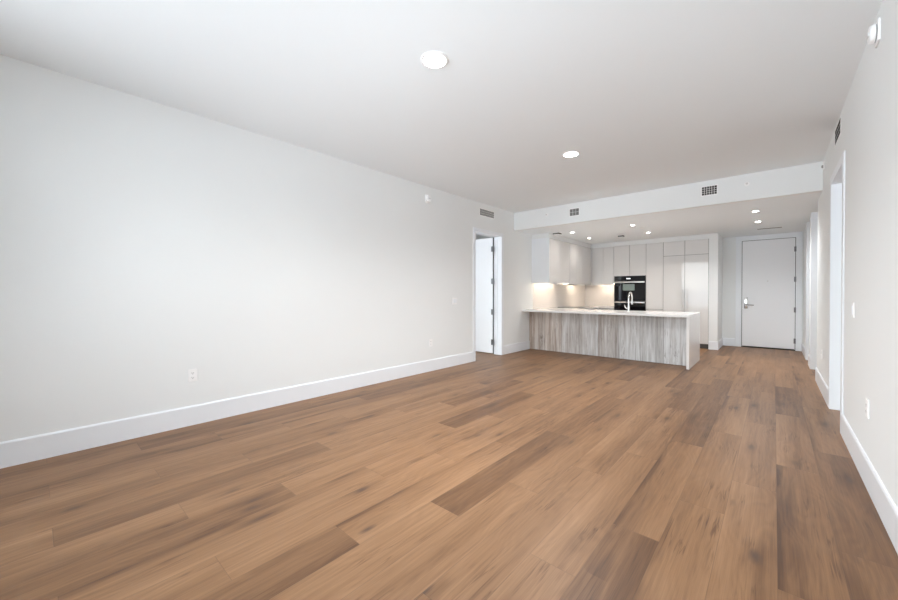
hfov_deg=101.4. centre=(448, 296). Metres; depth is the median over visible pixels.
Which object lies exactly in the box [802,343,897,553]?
baseboard
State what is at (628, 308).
faucet
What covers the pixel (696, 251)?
cabinet
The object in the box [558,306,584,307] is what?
cooktop
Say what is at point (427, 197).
fire alarm strobe
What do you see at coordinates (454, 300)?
light switch
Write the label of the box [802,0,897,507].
wall
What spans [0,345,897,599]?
floor
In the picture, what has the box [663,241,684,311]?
fridge
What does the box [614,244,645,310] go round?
oven tower
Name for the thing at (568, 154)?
recessed light
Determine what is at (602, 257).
upper cabinet
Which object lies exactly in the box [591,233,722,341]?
wall
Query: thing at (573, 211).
air vent
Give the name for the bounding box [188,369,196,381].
wall outlet
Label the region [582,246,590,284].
upper cabinet
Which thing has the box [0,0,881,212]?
ceiling
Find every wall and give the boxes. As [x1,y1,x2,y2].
[0,54,582,441]
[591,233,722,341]
[722,232,802,339]
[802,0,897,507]
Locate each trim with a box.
[532,233,708,250]
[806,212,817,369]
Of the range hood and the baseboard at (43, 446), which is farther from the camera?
the range hood
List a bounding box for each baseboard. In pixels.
[0,341,529,468]
[708,338,734,349]
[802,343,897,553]
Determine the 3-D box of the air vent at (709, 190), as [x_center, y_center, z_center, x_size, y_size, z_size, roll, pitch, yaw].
[3.926,-1.596,5.547,0.213,0.153,0.004,0,1,41]
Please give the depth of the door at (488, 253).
7.55 m
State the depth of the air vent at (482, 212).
7.05 m
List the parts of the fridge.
door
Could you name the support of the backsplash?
attached to the wall at (144, 243)
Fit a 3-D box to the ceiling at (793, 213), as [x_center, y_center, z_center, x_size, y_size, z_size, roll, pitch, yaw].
[2.162,-1.456,4.925,11.900,0.165,12.260,0,1,41]
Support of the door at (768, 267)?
in the wall at (729, 244)
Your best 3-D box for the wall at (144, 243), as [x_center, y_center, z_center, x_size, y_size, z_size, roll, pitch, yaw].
[0.217,-0.280,6.621,0.165,2.956,12.210,0,1,41]
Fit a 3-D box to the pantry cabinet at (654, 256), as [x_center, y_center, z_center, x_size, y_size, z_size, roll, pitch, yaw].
[5.205,-0.061,9.187,0.373,2.479,0.600,0,1,41]
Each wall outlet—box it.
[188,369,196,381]
[865,398,868,418]
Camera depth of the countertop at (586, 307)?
9.62 m
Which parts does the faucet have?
spout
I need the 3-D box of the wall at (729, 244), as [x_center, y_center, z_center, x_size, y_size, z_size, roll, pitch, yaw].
[7.243,-0.108,8.425,1.558,2.585,0.200,0,1,41]
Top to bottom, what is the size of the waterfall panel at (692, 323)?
0.854 m
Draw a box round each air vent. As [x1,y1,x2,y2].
[479,208,493,218]
[569,207,579,216]
[701,184,717,196]
[834,115,840,147]
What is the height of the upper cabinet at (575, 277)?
0.995 m
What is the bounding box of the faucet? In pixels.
[624,292,632,311]
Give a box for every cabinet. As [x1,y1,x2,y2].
[532,238,569,283]
[569,243,582,283]
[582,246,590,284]
[592,246,613,284]
[646,242,663,310]
[685,239,708,348]
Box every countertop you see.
[523,308,699,317]
[556,306,613,308]
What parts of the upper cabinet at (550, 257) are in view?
panel, door, door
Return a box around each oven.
[614,276,644,300]
[614,301,644,310]
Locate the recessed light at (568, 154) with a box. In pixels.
[562,151,579,157]
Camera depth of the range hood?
9.17 m
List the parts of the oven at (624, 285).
handle, control panel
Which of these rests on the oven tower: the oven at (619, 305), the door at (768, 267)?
the oven at (619, 305)
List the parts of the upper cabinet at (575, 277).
door, door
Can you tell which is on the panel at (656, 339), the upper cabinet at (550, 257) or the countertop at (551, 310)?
the countertop at (551, 310)
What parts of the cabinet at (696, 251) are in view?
door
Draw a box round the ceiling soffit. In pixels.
[514,161,822,230]
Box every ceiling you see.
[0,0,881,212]
[476,192,821,243]
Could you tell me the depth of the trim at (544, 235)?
8.87 m
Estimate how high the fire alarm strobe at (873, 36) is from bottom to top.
0.130 m
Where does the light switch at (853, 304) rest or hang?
attached to the wall at (868, 137)
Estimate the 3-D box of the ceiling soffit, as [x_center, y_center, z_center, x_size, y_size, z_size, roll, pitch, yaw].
[3.145,-1.645,6.320,4.605,0.521,0.120,0,1,41]
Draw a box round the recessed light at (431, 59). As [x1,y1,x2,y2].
[421,51,448,68]
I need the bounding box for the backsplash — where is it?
[533,283,613,308]
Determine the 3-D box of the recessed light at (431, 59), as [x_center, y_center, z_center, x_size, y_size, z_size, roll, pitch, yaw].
[-0.104,-1.724,2.689,0.203,0.007,0.203,0,1,41]
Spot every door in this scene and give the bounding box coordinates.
[473,227,503,361]
[735,232,801,350]
[828,151,845,413]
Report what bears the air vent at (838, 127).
in the wall at (868, 137)
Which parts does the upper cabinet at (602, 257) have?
door, door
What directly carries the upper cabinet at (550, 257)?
attached to the wall at (144, 243)
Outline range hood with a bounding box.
[556,283,579,284]
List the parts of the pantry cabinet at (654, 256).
door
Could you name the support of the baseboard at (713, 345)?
attached to the wall at (729, 244)
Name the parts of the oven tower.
door, door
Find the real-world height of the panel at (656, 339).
0.854 m
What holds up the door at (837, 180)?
in the wall at (868, 137)
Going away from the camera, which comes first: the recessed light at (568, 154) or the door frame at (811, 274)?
the recessed light at (568, 154)
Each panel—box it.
[529,312,685,365]
[686,315,699,369]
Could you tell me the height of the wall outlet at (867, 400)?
0.118 m
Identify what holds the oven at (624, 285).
in the oven tower
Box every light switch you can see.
[452,298,456,303]
[851,303,854,317]
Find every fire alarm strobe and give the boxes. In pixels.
[425,194,430,202]
[866,17,880,47]

